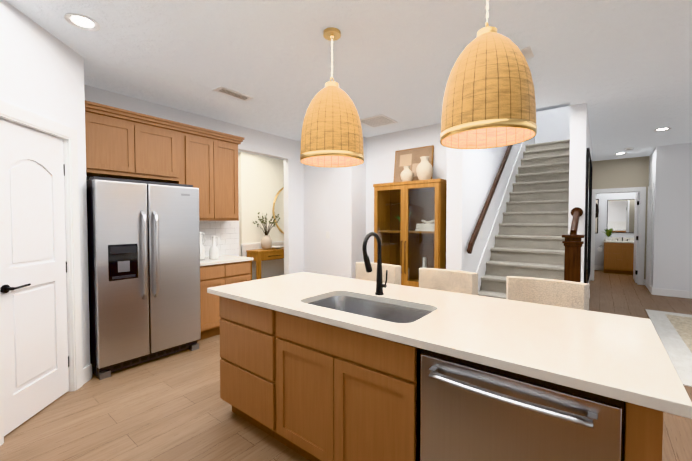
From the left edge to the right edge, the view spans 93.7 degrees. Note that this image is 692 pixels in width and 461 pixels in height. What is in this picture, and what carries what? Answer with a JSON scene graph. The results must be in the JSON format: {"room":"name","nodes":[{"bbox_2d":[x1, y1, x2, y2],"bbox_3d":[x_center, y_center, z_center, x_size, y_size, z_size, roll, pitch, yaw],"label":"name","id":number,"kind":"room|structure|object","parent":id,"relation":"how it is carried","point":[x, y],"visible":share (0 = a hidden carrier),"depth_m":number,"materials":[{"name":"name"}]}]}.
{"room":"kitchen","nodes":[
{"label":"kitchen","id":0,"kind":"room"},
{"bbox_2d":[0,0,89,367],"bbox_3d":[-2.260,-0.076,2.298,0.120,2.800,1.075,0,2,-7],"label":"wall","id":1,"kind":"structure","parent":0,"point":[41,71],"depth_m":2.43,"materials":[{"name":"white paint"}]},
{"bbox_2d":[0,119,68,435],"bbox_3d":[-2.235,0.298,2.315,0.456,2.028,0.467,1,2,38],"label":"pantry door","id":2,"kind":"structure","parent":1,"relation":"in","point":[34,324],"depth_m":2.29,"materials":[{"name":"white wood"}]},
{"bbox_2d":[0,100,91,445],"bbox_3d":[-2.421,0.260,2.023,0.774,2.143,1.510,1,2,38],"label":"door frame","id":3,"kind":"structure","parent":1,"relation":"attached to","point":[79,376],"depth_m":2.63,"materials":[{"name":"white wood"}]},
{"bbox_2d":[84,85,303,274],"bbox_3d":[-2.328,-0.121,3.952,0.120,2.800,4.910,1,2,38],"label":"wall","id":4,"kind":"structure","parent":0,"point":[293,214],"depth_m":5.26,"materials":[{"name":"white paint"}]},
{"bbox_2d":[85,104,144,179],"bbox_3d":[-2.478,-0.871,3.359,0.345,0.610,0.517,1,2,38],"label":"upper cabinet","id":5,"kind":"object","parent":4,"relation":"attached to","point":[125,144],"depth_m":3.27,"materials":[{"name":"brown wood"}]},
{"bbox_2d":[141,120,180,183],"bbox_3d":[-2.232,-0.879,3.671,0.345,0.610,0.519,1,2,38],"label":"upper cabinet","id":6,"kind":"object","parent":4,"relation":"attached to","point":[162,141],"depth_m":3.63,"materials":[{"name":"brown wood"}]},
{"bbox_2d":[181,128,220,219],"bbox_3d":[-1.921,-0.660,4.071,0.345,1.070,0.486,1,2,38],"label":"upper cabinet","id":7,"kind":"object","parent":4,"relation":"attached to","point":[200,151],"depth_m":4.01,"materials":[{"name":"brown wood"}]},
{"bbox_2d":[199,221,238,255],"bbox_3d":[-1.894,0.049,4.404,0.008,0.605,1.010,1,2,38],"label":"tile backsplash","id":8,"kind":"structure","parent":4,"relation":"attached to","point":[228,231],"depth_m":4.59,"materials":[{"name":"white tile"}]},
{"bbox_2d":[215,234,219,241],"bbox_3d":[-1.788,0.103,4.529,0.006,0.120,0.075,1,2,38],"label":"outlet","id":9,"kind":"object","parent":8,"relation":"attached to","point":[217,236],"visible":0.52,"depth_m":4.51,"materials":[{"name":"white plastic"}]},
{"bbox_2d":[221,136,240,219],"bbox_3d":[-1.714,-0.667,4.334,0.345,1.070,0.425,1,2,38],"label":"upper cabinet","id":10,"kind":"object","parent":4,"relation":"attached to","point":[229,148],"depth_m":4.29,"materials":[{"name":"brown wood"}]},
{"bbox_2d":[238,152,283,245],"bbox_3d":[-1.574,-0.215,7.412,0.120,2.800,1.940,1,2,38],"label":"wall","id":11,"kind":"structure","parent":0,"point":[261,181],"depth_m":6.90,"materials":[{"name":"white paint"}]},
{"bbox_2d":[272,187,283,233],"bbox_3d":[-1.241,-0.463,7.702,0.034,1.240,1.240,1,2,38],"label":"round mirror","id":12,"kind":"object","parent":11,"relation":"attached to","point":[278,205],"visible":0.31,"depth_m":7.36,"materials":[{"name":"gold metal"}]},
{"bbox_2d":[304,137,365,278],"bbox_3d":[-0.221,-0.170,5.753,1.200,2.800,0.530,1,2,38],"label":"wall","id":13,"kind":"structure","parent":0,"point":[335,202],"depth_m":5.42,"materials":[{"name":"white paint"}]},
{"bbox_2d":[0,270,691,460],"bbox_3d":[1.415,1.257,5.897,18.500,0.060,17.000,1,2,38],"label":"floor","id":14,"kind":"structure","parent":0,"point":[173,407],"depth_m":2.27,"materials":[{"name":"brown wood"}]},
{"bbox_2d":[86,176,200,379],"bbox_3d":[-2.146,0.402,3.376,0.857,1.785,0.920,1,2,38],"label":"fridge","id":15,"kind":"object","parent":14,"relation":"on","point":[144,265],"visible":1,"depth_m":3.05,"materials":[{"name":"grey metal"}]},
{"bbox_2d":[199,255,252,339],"bbox_3d":[-1.703,0.817,4.150,0.632,0.915,0.785,1,2,38],"label":"base cabinet","id":16,"kind":"object","parent":14,"relation":"on","point":[221,270],"visible":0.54,"depth_m":3.88,"materials":[{"name":"brown wood"}]},
{"bbox_2d":[200,232,218,259],"bbox_3d":[-1.739,0.187,4.060,0.281,0.345,0.112,-1,2,-30],"label":"jug","id":17,"kind":"object","parent":16,"relation":"on","point":[213,251],"visible":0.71,"depth_m":4.05,"materials":[{"name":"white ceramic"}]},
{"bbox_2d":[246,247,283,280],"bbox_3d":[-1.435,0.793,7.132,0.419,0.800,1.470,1,2,38],"label":"console table","id":18,"kind":"object","parent":14,"relation":"on","point":[258,256],"visible":0.4,"depth_m":6.60,"materials":[{"name":"brown wood"}]},
{"bbox_2d":[253,212,283,249],"bbox_3d":[-1.610,0.005,6.860,0.386,0.788,0.632,1,2,38],"label":"vase","id":19,"kind":"object","parent":18,"relation":"on","point":[266,242],"visible":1,"depth_m":6.82,"materials":[{"name":"beige ceramic"}]},
{"bbox_2d":[355,262,400,284],"bbox_3d":[0.167,0.809,2.797,0.467,1.006,0.495,1,2,38],"label":"stool","id":20,"kind":"object","parent":14,"relation":"on","point":[393,274],"visible":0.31,"depth_m":2.88,"materials":[{"name":"fabric"}]},
{"bbox_2d":[373,178,446,287],"bbox_3d":[0.939,0.283,4.724,1.050,1.950,0.460,1,2,38],"label":"display cabinet","id":21,"kind":"object","parent":14,"relation":"on","point":[410,223],"visible":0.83,"depth_m":4.72,"materials":[{"name":"brown wood"}]},
{"bbox_2d":[394,145,433,181],"bbox_3d":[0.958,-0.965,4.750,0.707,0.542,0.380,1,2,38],"label":"picture","id":22,"kind":"object","parent":21,"relation":"on","point":[413,164],"visible":0.85,"depth_m":4.80,"materials":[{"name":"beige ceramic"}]},
{"bbox_2d":[207,292,686,460],"bbox_3d":[0.227,0.895,1.901,2.281,0.880,0.929,1,2,38],"label":"kitchen island","id":23,"kind":"object","parent":14,"relation":"on","point":[317,367],"depth_m":1.43,"materials":[{"name":"brown wood"}]},
{"bbox_2d":[207,272,691,418],"bbox_3d":[0.244,0.453,1.939,2.390,0.068,0.950,1,2,38],"label":"island countertop","id":24,"kind":"structure","parent":23,"relation":"on","point":[618,355],"depth_m":1.40,"materials":[{"name":"white stone"}]},
{"bbox_2d":[307,296,431,322],"bbox_3d":[0.114,0.555,1.867,0.755,0.202,0.425,1,2,38],"label":"sink","id":25,"kind":"object","parent":24,"relation":"in","point":[377,308],"depth_m":2.06,"materials":[{"name":"silver metal"}]},
{"bbox_2d":[362,232,386,295],"bbox_3d":[0.180,0.213,2.031,0.085,0.407,0.210,1,2,38],"label":"faucet","id":26,"kind":"object","parent":24,"relation":"on","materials":[{"name":"black metal"}]},
{"bbox_2d":[419,268,477,295],"bbox_3d":[0.669,0.820,2.401,0.467,1.006,0.495,1,2,38],"label":"stool","id":27,"kind":"object","parent":14,"relation":"on","point":[462,282],"visible":0.27,"depth_m":2.51,"materials":[{"name":"fabric"}]},
{"bbox_2d":[476,139,582,298],"bbox_3d":[3.687,-0.545,5.920,1.210,3.540,5.305,1,2,38],"label":"stair","id":28,"kind":"structure","parent":14,"relation":"on","point":[529,229],"depth_m":5.32,"materials":[{"name":"carpet"}]},
{"bbox_2d":[506,276,589,310],"bbox_3d":[1.188,0.831,1.993,0.467,1.006,0.495,1,2,38],"label":"stool","id":29,"kind":"object","parent":14,"relation":"on","point":[563,293],"visible":0.27,"depth_m":2.10,"materials":[{"name":"fabric"}]},
{"bbox_2d":[562,234,584,282],"bbox_3d":[2.475,0.668,3.549,0.196,1.245,0.196,1,2,38],"label":"newel post","id":30,"kind":"object","parent":14,"relation":"on","point":[572,260],"visible":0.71,"depth_m":3.48,"materials":[{"name":"brown wood"}]},
{"bbox_2d":[570,207,582,234],"bbox_3d":[2.643,-0.117,3.742,0.124,0.320,0.604,1,2,38],"label":"handrail","id":31,"kind":"object","parent":30,"relation":"attached to","point":[576,213],"visible":0.98,"depth_m":3.77,"materials":[{"name":"brown wood"}]},
{"bbox_2d":[604,237,633,274],"bbox_3d":[7.522,0.664,8.680,0.992,0.974,0.595,1,2,38],"label":"bathroom vanity","id":32,"kind":"object","parent":14,"relation":"on","point":[618,255],"visible":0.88,"depth_m":8.58,"materials":[{"name":"brown wood"}]},
{"bbox_2d":[601,228,614,240],"bbox_3d":[7.196,0.112,8.897,0.308,0.334,0.278,1,2,38],"label":"plant","id":33,"kind":"object","parent":32,"relation":"on","point":[608,233],"visible":1,"depth_m":8.85,"materials":[{"name":"green plant"}]},
{"bbox_2d":[645,309,691,386],"bbox_3d":[4.716,1.294,3.195,2.370,0.010,3.000,1,2,38],"label":"rug","id":34,"kind":"object","parent":14,"relation":"on","point":[674,331],"visible":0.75,"depth_m":3.85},
{"bbox_2d":[5,0,691,160],"bbox_3d":[1.900,-3.059,6.799,17.000,2.920,14.800,1,2,38],"label":"ceiling","id":35,"kind":"structure","parent":0,"point":[622,69],"depth_m":2.76,"materials":[{"name":"white paint"}]},
{"bbox_2d":[64,13,99,30],"bbox_3d":[-1.862,-1.471,2.293,0.199,0.010,0.199,0,2,-7],"label":"recessed light","id":36,"kind":"object","parent":35,"relation":"in","point":[82,23],"depth_m":2.30,"materials":[{"name":"white"}]},
{"bbox_2d":[213,86,252,100],"bbox_3d":[-1.234,-1.506,3.570,0.167,0.010,0.409,1,2,38],"label":"ceiling vent","id":37,"kind":"object","parent":35,"relation":"in","point":[223,90],"depth_m":3.56,"materials":[{"name":"white metal"}]},
{"bbox_2d":[300,27,363,166],"bbox_3d":[-0.104,-0.998,2.436,0.481,0.963,0.481,1,2,38],"label":"pendant light","id":38,"kind":"object","parent":35,"relation":"hanging from","point":[331,135],"visible":1,"depth_m":2.27,"materials":[{"name":"wicker"}]},
{"bbox_2d":[360,114,397,127],"bbox_3d":[0.438,-1.533,4.548,0.431,0.010,0.439,1,2,38],"label":"ceiling vent","id":39,"kind":"object","parent":35,"relation":"in","point":[383,120],"depth_m":4.55,"materials":[{"name":"white metal"}]},
{"bbox_2d":[440,0,536,148],"bbox_3d":[0.766,-0.979,1.763,0.481,0.963,0.481,1,2,38],"label":"pendant light","id":40,"kind":"object","parent":35,"relation":"hanging from","point":[489,99],"visible":1,"depth_m":1.60,"materials":[{"name":"wicker"}]},
{"bbox_2d":[520,46,533,58],"bbox_3d":[1.509,-1.483,2.700,0.074,0.010,0.212,1,2,38],"label":"ceiling vent","id":41,"kind":"object","parent":35,"relation":"in","point":[527,52],"depth_m":2.70,"materials":[{"name":"white metal"}]},
{"bbox_2d":[653,127,671,131],"bbox_3d":[4.836,-1.544,4.959,0.199,0.010,0.199,0,2,-7],"label":"recessed light","id":42,"kind":"object","parent":35,"relation":"in","point":[666,128],"depth_m":4.96,"materials":[{"name":"white"}]},
{"bbox_2d":[366,123,446,262],"bbox_3d":[0.986,-0.151,5.064,1.550,2.800,0.120,1,2,38],"label":"wall","id":43,"kind":"structure","parent":0,"point":[380,155],"depth_m":5.19,"materials":[{"name":"white paint"}]},
{"bbox_2d":[446,137,534,290],"bbox_3d":[3.233,-1.590,6.463,0.200,5.600,5.980,1,2,38],"label":"wall","id":44,"kind":"structure","parent":0,"point":[460,215],"depth_m":4.36,"materials":[{"name":"white paint"}]},
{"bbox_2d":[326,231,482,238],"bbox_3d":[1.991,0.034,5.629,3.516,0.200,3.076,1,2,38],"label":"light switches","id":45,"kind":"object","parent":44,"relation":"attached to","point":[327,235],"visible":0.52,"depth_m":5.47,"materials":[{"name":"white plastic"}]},
{"bbox_2d":[467,145,512,253],"bbox_3d":[2.815,-1.318,5.714,0.076,3.148,4.085,1,2,38],"label":"handrail","id":46,"kind":"object","parent":44,"relation":"attached to","point":[484,210],"depth_m":4.76,"materials":[{"name":"brown wood"}]},
{"bbox_2d":[536,103,569,111],"bbox_3d":[2.280,-2.929,4.198,1.060,2.800,0.120,1,2,38],"label":"wall","id":47,"kind":"structure","parent":0,"point":[559,106],"depth_m":4.02,"materials":[{"name":"white paint"}]},
{"bbox_2d":[568,103,591,283],"bbox_3d":[3.631,-1.549,4.965,0.160,5.600,2.600,1,2,38],"label":"wall","id":48,"kind":"structure","parent":0,"point":[580,140],"depth_m":3.96,"materials":[{"name":"white paint"}]},
{"bbox_2d":[584,148,591,282],"bbox_3d":[3.325,-0.145,4.462,0.027,1.830,0.990,1,2,38],"label":"mirror","id":49,"kind":"object","parent":48,"relation":"attached to","point":[588,215],"depth_m":4.38,"materials":[{"name":"black mirror"}]},
{"bbox_2d":[590,188,591,264],"bbox_3d":[3.916,-0.165,5.211,0.027,1.830,0.800,1,2,38],"label":"mirror","id":50,"kind":"object","parent":48,"relation":"attached to","point":[591,188],"depth_m":5.51,"materials":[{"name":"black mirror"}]},
{"bbox_2d":[535,106,648,278],"bbox_3d":[5.736,-1.624,7.724,2.410,5.600,0.140,1,2,38],"label":"wall","id":51,"kind":"structure","parent":0,"point":[620,173],"depth_m":7.47,"materials":[{"name":"beige paint"}]},
{"bbox_2d":[589,187,645,284],"bbox_3d":[6.169,0.113,7.407,0.960,2.145,0.136,1,2,38],"label":"door frame","id":52,"kind":"structure","parent":51,"relation":"attached to","point":[641,232],"depth_m":7.14,"materials":[{"name":"white wood"}]},
{"bbox_2d":[633,192,638,282],"bbox_3d":[6.736,0.156,7.530,0.044,2.028,0.762,1,2,38],"label":"bathroom door","id":53,"kind":"structure","parent":51,"relation":"in","point":[636,231],"depth_m":7.34,"materials":[{"name":"white wood"}]},
{"bbox_2d":[594,192,637,265],"bbox_3d":[7.480,-0.262,9.150,2.050,2.800,0.120,1,2,38],"label":"wall","id":54,"kind":"structure","parent":0,"point":[603,198],"depth_m":9.21,"materials":[{"name":"white paint"}]},
{"bbox_2d":[595,199,598,232],"bbox_3d":[6.997,-0.410,9.430,0.560,0.980,0.027,1,2,38],"label":"framed artwork","id":55,"kind":"object","parent":54,"relation":"attached to","point":[596,215],"visible":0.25,"depth_m":9.27,"materials":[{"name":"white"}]},
{"bbox_2d":[594,265,603,269],"bbox_3d":[7.438,1.074,9.134,2.050,0.130,0.014,1,2,38],"label":"baseboard","id":56,"kind":"structure","parent":54,"relation":"attached to","point":[596,267],"depth_m":9.29,"materials":[{"name":"white wood"}]},
{"bbox_2d":[607,199,634,232],"bbox_3d":[7.703,-0.395,8.880,0.870,0.920,0.018,1,2,38],"label":"bathroom mirror","id":57,"kind":"object","parent":54,"relation":"attached to","point":[620,215],"visible":0.5,"depth_m":8.95,"materials":[{"name":"grey metal"}]},
{"bbox_2d":[649,146,664,288],"bbox_3d":[6.236,-0.192,6.547,0.120,2.800,1.150,1,2,38],"label":"wall","id":58,"kind":"structure","parent":0,"point":[656,166],"depth_m":6.11,"materials":[{"name":"white paint"}]},
{"bbox_2d":[645,183,653,291],"bbox_3d":[6.254,0.135,6.688,0.016,2.140,0.780,1,2,38],"label":"door frame","id":59,"kind":"structure","parent":58,"relation":"attached to","point":[650,188],"depth_m":6.67,"materials":[{"name":"white wood"}]},
{"bbox_2d":[662,143,691,290],"bbox_3d":[7.861,-0.139,4.611,4.830,2.800,0.120,1,2,38],"label":"wall","id":60,"kind":"structure","parent":0,"point":[677,251],"depth_m":5.94,"materials":[{"name":"white paint"}]},
{"bbox_2d":[651,287,691,298],"bbox_3d":[7.767,1.196,4.636,4.964,0.130,0.014,1,2,38],"label":"baseboard","id":61,"kind":"structure","parent":60,"relation":"attached to","point":[671,293],"depth_m":6.00,"materials":[{"name":"white wood"}]},
{"bbox_3d":[-5.107,-0.295,10.360,0.120,2.800,8.200,1,2,38],"label":"wall","id":62,"kind":"structure","parent":0,"visible":0},
{"bbox_2d":[240,241,283,279],"bbox_3d":[-1.562,0.717,7.335,0.025,0.940,1.845,1,2,38],"label":"wainscot","id":63,"kind":"structure","parent":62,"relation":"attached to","point":[272,268],"depth_m":7.11,"materials":[{"name":"white"}]}
]}

